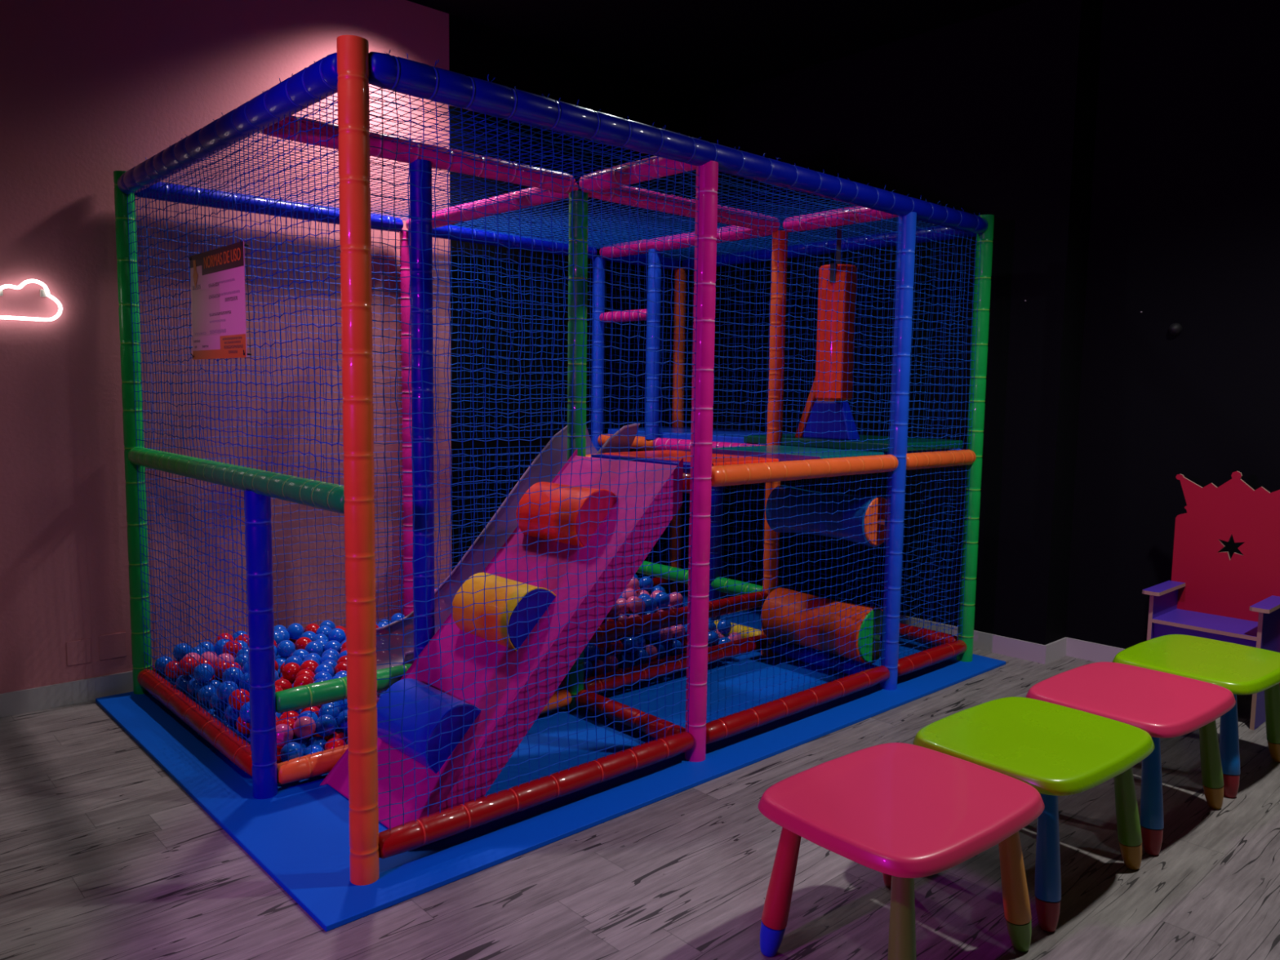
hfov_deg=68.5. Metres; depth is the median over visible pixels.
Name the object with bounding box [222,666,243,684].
ball
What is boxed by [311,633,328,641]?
ball
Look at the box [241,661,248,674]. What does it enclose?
ball
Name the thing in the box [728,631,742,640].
ball
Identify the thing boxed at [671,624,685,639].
ball
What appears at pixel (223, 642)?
ball
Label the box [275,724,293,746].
ball
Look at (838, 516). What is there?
roller
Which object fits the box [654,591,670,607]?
ball
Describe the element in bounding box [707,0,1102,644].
wall
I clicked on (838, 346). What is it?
bag
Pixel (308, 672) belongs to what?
ball
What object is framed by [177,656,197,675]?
ball
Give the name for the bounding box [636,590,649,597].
ball
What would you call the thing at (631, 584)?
ball
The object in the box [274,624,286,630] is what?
ball
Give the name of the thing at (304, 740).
ball
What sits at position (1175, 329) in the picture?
sensor
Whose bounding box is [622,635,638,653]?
ball
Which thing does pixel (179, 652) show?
ball
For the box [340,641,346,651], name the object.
ball
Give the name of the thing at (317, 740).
ball
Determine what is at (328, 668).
ball
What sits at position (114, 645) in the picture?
wall plate
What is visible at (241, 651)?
ball
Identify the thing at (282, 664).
ball
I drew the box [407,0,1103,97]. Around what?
ceiling
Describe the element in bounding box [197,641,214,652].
ball
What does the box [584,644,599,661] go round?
ball
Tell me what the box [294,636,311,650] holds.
ball
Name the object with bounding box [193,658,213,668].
ball
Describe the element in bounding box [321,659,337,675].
ball
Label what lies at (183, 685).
ball
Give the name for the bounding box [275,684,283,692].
ball
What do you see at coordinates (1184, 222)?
wall
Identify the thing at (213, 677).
ball
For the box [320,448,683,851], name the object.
ramp
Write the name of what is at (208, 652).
ball
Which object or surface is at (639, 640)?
ball
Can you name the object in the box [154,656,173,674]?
ball
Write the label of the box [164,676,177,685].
ball
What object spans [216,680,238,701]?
ball
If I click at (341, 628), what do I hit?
ball
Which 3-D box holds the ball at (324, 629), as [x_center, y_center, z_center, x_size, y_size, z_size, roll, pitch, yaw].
[-1.624,0.792,4.841,0.086,0.086,0.086,-4,7,-42]
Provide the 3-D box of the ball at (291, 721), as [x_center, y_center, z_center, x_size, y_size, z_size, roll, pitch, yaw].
[-1.405,0.989,3.740,0.086,0.086,0.086,-4,7,-42]
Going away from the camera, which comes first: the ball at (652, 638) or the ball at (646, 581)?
the ball at (652, 638)
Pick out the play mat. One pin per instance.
(299, 835)
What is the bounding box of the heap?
[175,573,709,738]
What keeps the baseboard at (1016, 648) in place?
attached to the wall at (1184, 222)
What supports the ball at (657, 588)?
on the ball
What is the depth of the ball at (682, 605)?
5.18 m
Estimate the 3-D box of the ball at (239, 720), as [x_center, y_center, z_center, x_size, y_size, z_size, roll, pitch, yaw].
[-1.585,0.982,3.799,0.086,0.086,0.086,-4,7,-42]
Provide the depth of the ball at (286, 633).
4.78 m
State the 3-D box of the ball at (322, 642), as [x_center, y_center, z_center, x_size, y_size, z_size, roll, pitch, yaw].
[-1.578,0.828,4.647,0.086,0.086,0.086,-4,7,-42]
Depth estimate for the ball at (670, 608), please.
5.12 m
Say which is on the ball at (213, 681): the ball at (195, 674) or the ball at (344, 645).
the ball at (195, 674)
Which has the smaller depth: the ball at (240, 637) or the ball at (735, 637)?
the ball at (240, 637)
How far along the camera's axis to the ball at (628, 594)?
5.13 m
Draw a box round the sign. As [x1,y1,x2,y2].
[186,240,251,359]
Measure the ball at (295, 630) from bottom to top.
0.086 m
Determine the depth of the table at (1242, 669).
3.81 m
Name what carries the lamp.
attached to the wall at (91, 90)
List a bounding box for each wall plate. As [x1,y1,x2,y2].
[66,639,91,666]
[98,631,126,660]
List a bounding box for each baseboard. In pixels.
[0,586,684,717]
[730,578,1252,695]
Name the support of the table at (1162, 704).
on the floor
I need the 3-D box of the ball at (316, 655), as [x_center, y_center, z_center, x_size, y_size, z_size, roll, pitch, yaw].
[-1.528,0.849,4.387,0.086,0.086,0.086,-4,7,-42]
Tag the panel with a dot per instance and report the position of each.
(396, 628)
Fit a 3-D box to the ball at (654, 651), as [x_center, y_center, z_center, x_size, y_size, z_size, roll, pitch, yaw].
[0.050,0.897,4.880,0.086,0.086,0.086,-4,7,-42]
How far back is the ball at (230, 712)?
3.87 m
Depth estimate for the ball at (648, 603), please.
5.02 m
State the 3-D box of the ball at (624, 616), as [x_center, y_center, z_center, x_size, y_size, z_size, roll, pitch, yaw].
[-0.096,0.739,4.885,0.086,0.086,0.086,-4,7,-42]
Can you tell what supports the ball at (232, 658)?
on the heap
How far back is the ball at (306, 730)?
3.68 m
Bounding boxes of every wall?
[0,0,708,693]
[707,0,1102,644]
[1066,0,1279,648]
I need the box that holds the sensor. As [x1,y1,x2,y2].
[1168,323,1182,335]
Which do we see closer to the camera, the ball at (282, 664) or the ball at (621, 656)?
the ball at (282, 664)
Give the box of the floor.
[0,648,1279,959]
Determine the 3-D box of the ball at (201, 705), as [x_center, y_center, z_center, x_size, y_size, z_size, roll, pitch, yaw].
[-1.921,1.016,4.168,0.086,0.086,0.086,-4,7,-42]
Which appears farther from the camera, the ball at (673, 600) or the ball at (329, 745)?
the ball at (673, 600)
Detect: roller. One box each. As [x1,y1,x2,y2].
[760,587,883,664]
[765,484,887,546]
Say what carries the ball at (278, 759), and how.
on the play mat
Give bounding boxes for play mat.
[95,588,1005,931]
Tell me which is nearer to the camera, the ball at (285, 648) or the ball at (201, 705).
the ball at (201, 705)
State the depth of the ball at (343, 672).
4.13 m
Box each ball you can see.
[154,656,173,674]
[164,660,181,678]
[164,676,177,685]
[173,643,191,661]
[175,675,191,693]
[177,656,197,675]
[183,652,199,660]
[186,677,207,696]
[186,693,199,704]
[188,646,205,655]
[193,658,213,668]
[193,663,213,683]
[196,684,217,705]
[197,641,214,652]
[198,703,212,711]
[199,651,217,663]
[204,680,222,688]
[208,708,224,722]
[209,675,222,682]
[209,693,227,711]
[213,639,228,655]
[213,660,228,679]
[214,653,234,664]
[215,632,233,642]
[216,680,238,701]
[221,662,241,675]
[222,640,241,657]
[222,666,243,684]
[222,718,236,731]
[225,705,239,723]
[228,688,249,710]
[232,631,248,640]
[233,653,248,668]
[234,728,249,740]
[235,634,248,646]
[235,647,248,657]
[235,715,251,733]
[238,640,248,647]
[239,701,249,723]
[240,672,250,691]
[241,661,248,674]
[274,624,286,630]
[274,630,284,646]
[274,645,277,655]
[275,657,286,669]
[275,660,278,671]
[275,670,279,680]
[275,678,292,689]
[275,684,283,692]
[275,711,281,719]
[275,717,295,737]
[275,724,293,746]
[276,628,289,639]
[276,640,295,657]
[276,748,282,764]
[279,711,298,720]
[280,662,284,674]
[280,709,302,714]
[280,742,303,761]
[281,662,300,681]
[284,655,302,666]
[286,622,303,639]
[288,638,297,644]
[290,739,306,751]
[291,648,309,659]
[292,735,308,745]
[293,674,314,687]
[293,715,315,738]
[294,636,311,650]
[294,669,315,679]
[296,711,318,721]
[299,659,318,672]
[300,631,316,640]
[300,706,319,716]
[301,657,319,665]
[302,653,320,662]
[303,623,319,633]
[303,744,324,755]
[304,640,323,656]
[306,736,326,749]
[308,730,329,742]
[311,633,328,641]
[312,671,332,680]
[312,678,326,683]
[314,663,334,676]
[315,625,331,637]
[315,639,328,656]
[315,714,337,736]
[318,702,339,719]
[319,620,335,629]
[320,648,339,657]
[320,653,338,664]
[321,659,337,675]
[321,701,341,712]
[324,640,341,653]
[324,737,346,750]
[327,731,347,742]
[328,627,345,643]
[330,674,345,679]
[333,661,346,675]
[334,670,346,676]
[334,721,347,735]
[336,655,346,663]
[336,709,347,731]
[337,649,346,658]
[338,626,346,636]
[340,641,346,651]
[340,698,347,711]
[377,618,391,623]
[377,622,388,626]
[391,613,404,622]
[558,678,565,690]
[583,659,593,677]
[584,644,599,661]
[591,659,604,675]
[594,641,608,654]
[601,617,613,623]
[601,654,618,671]
[606,602,620,617]
[607,639,622,655]
[613,613,628,621]
[616,598,629,613]
[617,653,632,668]
[622,588,637,599]
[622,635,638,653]
[625,577,639,590]
[626,595,637,611]
[628,613,639,617]
[629,597,645,613]
[631,634,644,648]
[633,648,648,665]
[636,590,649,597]
[638,593,650,599]
[639,576,653,591]
[643,596,657,611]
[643,610,654,614]
[643,644,657,661]
[644,629,659,641]
[650,586,666,594]
[650,590,662,597]
[653,641,666,657]
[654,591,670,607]
[658,626,673,642]
[661,605,673,610]
[667,639,682,655]
[668,591,683,607]
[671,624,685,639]
[674,604,686,608]
[678,637,687,653]
[684,623,687,638]
[707,631,719,646]
[708,620,715,631]
[716,619,731,634]
[717,636,731,644]
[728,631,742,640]
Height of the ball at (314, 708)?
0.086 m
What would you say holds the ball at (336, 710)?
on the ball at (337, 729)
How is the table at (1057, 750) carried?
on the floor
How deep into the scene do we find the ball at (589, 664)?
4.55 m
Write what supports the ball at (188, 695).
on the play mat
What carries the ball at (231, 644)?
on the heap
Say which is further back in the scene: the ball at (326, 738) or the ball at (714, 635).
the ball at (714, 635)
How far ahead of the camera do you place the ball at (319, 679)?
3.99 m
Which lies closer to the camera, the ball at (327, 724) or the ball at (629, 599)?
the ball at (327, 724)
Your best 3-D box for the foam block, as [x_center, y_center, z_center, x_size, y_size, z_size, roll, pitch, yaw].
[1.083,-0.402,5.227,0.239,0.340,0.365,-4,7,-42]
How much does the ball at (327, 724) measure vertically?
0.086 m
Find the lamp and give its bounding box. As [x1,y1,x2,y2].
[0,279,62,321]
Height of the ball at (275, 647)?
0.086 m
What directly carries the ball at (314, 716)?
on the ball at (326, 738)
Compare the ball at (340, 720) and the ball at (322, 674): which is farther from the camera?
the ball at (322, 674)
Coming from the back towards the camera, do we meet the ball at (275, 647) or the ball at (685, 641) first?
the ball at (685, 641)
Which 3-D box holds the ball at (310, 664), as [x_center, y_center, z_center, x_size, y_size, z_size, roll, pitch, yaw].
[-1.482,0.851,4.220,0.086,0.086,0.086,-4,7,-42]
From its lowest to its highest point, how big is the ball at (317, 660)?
0.086 m
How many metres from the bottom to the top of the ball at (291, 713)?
0.086 m
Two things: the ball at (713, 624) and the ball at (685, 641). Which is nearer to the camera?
the ball at (685, 641)
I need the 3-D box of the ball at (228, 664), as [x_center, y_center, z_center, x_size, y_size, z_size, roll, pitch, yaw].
[-1.823,0.855,4.200,0.086,0.086,0.086,-4,7,-42]
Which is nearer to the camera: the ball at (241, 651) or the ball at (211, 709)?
the ball at (211, 709)
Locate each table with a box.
[757,742,1044,959]
[912,697,1155,932]
[1025,662,1235,855]
[1112,634,1279,797]
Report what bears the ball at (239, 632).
on the heap
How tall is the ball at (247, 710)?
0.086 m
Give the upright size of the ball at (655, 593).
0.086 m
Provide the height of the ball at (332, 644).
0.086 m
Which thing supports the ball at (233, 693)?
on the heap
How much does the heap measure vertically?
0.464 m
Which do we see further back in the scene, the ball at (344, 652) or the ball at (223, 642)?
the ball at (223, 642)
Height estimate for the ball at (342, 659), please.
0.086 m
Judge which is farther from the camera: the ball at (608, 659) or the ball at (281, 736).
the ball at (608, 659)
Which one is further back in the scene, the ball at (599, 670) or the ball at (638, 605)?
the ball at (638, 605)
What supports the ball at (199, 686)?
on the heap
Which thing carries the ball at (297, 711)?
on the heap
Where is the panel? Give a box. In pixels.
[375,423,639,670]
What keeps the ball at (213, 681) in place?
on the heap
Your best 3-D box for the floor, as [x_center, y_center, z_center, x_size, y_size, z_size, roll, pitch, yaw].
[-0.252,1.462,1.142,10.500,0.100,8.620,-4,7,-42]
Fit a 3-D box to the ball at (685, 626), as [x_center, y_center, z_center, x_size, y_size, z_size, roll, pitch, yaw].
[0.272,0.814,5.079,0.086,0.086,0.086,-4,7,-42]
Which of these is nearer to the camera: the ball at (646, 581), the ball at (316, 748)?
the ball at (316, 748)
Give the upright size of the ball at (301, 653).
0.086 m
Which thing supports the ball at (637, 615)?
on the ball
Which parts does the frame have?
post, post, post, post, post, post, post, post, post, post, post, post, post, post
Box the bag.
[814,226,857,400]
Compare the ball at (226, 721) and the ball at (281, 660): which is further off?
the ball at (281, 660)
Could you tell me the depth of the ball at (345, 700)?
3.97 m
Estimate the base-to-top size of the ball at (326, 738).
0.086 m
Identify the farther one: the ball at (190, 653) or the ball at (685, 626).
the ball at (685, 626)
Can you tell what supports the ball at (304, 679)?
on the heap
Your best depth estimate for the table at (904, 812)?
2.47 m
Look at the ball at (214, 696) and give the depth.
3.98 m
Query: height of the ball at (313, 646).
0.086 m
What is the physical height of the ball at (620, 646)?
0.086 m
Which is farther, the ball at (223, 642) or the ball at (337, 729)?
the ball at (223, 642)
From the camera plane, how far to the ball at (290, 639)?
4.88 m
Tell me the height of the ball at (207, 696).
0.086 m
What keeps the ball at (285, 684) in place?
on the heap
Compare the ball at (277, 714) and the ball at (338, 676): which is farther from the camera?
the ball at (338, 676)
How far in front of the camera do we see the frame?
3.82 m
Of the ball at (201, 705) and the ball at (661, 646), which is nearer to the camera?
the ball at (201, 705)
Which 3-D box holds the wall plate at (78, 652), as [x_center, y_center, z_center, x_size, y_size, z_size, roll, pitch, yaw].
[-2.659,0.817,4.457,0.100,0.115,0.006,-4,7,-42]
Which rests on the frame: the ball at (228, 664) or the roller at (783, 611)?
the roller at (783, 611)
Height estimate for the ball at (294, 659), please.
0.086 m
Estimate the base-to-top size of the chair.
1.161 m
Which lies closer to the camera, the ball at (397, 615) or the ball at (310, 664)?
the ball at (310, 664)
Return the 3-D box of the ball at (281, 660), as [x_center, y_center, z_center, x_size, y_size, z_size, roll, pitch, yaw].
[-1.744,0.905,4.568,0.086,0.086,0.086,-4,7,-42]
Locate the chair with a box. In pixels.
[1142,471,1279,729]
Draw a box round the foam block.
[795,377,859,439]
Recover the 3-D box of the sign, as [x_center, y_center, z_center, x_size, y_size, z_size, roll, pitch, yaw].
[-1.563,-0.652,3.486,0.031,0.402,0.567,-4,7,-42]
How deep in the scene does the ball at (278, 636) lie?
4.69 m
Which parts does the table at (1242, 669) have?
leg, leg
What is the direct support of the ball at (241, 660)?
on the heap
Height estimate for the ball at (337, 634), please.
0.086 m
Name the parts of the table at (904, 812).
leg, leg, leg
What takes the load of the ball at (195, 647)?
on the ball
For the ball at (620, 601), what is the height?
0.086 m
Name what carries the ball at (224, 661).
on the heap
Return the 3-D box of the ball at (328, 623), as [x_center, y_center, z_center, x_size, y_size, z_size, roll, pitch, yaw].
[-1.657,0.786,4.983,0.086,0.086,0.086,-4,7,-42]
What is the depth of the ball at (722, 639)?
5.33 m
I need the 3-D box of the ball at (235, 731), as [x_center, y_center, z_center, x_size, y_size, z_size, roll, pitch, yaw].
[-1.623,1.052,3.841,0.086,0.086,0.086,-4,7,-42]
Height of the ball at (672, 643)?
0.086 m
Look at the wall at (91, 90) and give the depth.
4.77 m
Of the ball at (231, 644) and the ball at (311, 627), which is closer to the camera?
the ball at (231, 644)
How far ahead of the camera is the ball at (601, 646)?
4.66 m
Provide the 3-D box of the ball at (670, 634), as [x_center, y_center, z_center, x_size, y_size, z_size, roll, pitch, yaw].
[0.133,0.815,4.976,0.086,0.086,0.086,-4,7,-42]
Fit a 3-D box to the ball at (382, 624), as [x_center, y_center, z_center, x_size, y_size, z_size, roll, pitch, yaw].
[-1.441,0.840,5.269,0.086,0.086,0.086,-4,7,-42]
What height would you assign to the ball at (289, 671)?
0.086 m
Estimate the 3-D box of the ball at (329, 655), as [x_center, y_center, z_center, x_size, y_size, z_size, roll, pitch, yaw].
[-1.440,0.846,4.359,0.086,0.086,0.086,-4,7,-42]
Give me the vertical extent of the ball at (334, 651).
0.086 m
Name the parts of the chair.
panel, armrest, seat, panel, backrest, armrest, panel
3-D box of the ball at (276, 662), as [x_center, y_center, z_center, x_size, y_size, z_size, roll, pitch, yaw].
[-1.731,0.875,4.385,0.086,0.086,0.086,-4,7,-42]
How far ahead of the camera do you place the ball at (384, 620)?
5.34 m
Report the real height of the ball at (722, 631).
0.086 m
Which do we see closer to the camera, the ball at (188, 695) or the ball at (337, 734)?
the ball at (337, 734)
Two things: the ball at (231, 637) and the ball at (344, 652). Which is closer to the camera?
the ball at (344, 652)
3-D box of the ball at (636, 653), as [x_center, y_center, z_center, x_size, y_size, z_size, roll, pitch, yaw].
[0.004,0.904,4.801,0.086,0.086,0.086,-4,7,-42]
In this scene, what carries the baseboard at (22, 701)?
attached to the wall at (91, 90)
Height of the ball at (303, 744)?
0.086 m
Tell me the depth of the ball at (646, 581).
5.25 m
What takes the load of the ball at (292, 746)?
on the ball at (278, 759)
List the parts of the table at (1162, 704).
leg, leg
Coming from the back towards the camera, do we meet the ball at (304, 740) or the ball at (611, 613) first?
the ball at (611, 613)
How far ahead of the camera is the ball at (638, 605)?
4.96 m
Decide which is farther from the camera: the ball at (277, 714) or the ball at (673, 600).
the ball at (673, 600)
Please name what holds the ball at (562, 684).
on the play mat
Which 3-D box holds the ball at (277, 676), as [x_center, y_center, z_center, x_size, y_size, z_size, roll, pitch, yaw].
[-1.617,0.860,4.092,0.086,0.086,0.086,-4,7,-42]
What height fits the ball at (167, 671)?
0.086 m
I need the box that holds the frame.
[113,35,994,885]
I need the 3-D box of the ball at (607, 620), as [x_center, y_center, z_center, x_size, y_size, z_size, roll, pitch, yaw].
[-0.168,0.749,4.837,0.086,0.086,0.086,-4,7,-42]
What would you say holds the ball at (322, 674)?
on the heap
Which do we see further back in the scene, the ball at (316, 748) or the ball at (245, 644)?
the ball at (245, 644)
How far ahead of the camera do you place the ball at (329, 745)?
3.70 m
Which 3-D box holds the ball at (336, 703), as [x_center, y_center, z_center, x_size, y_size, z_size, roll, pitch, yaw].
[-1.297,0.965,3.945,0.086,0.086,0.086,-4,7,-42]
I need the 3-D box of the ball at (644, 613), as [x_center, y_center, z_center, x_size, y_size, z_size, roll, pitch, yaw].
[0.050,0.738,4.998,0.086,0.086,0.086,-4,7,-42]
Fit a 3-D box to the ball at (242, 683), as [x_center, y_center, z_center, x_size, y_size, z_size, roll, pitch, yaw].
[-1.701,0.879,4.101,0.086,0.086,0.086,-4,7,-42]
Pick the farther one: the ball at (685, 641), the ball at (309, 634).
the ball at (685, 641)
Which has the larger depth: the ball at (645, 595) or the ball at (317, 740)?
the ball at (645, 595)
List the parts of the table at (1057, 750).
leg, leg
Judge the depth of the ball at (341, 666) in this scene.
4.20 m

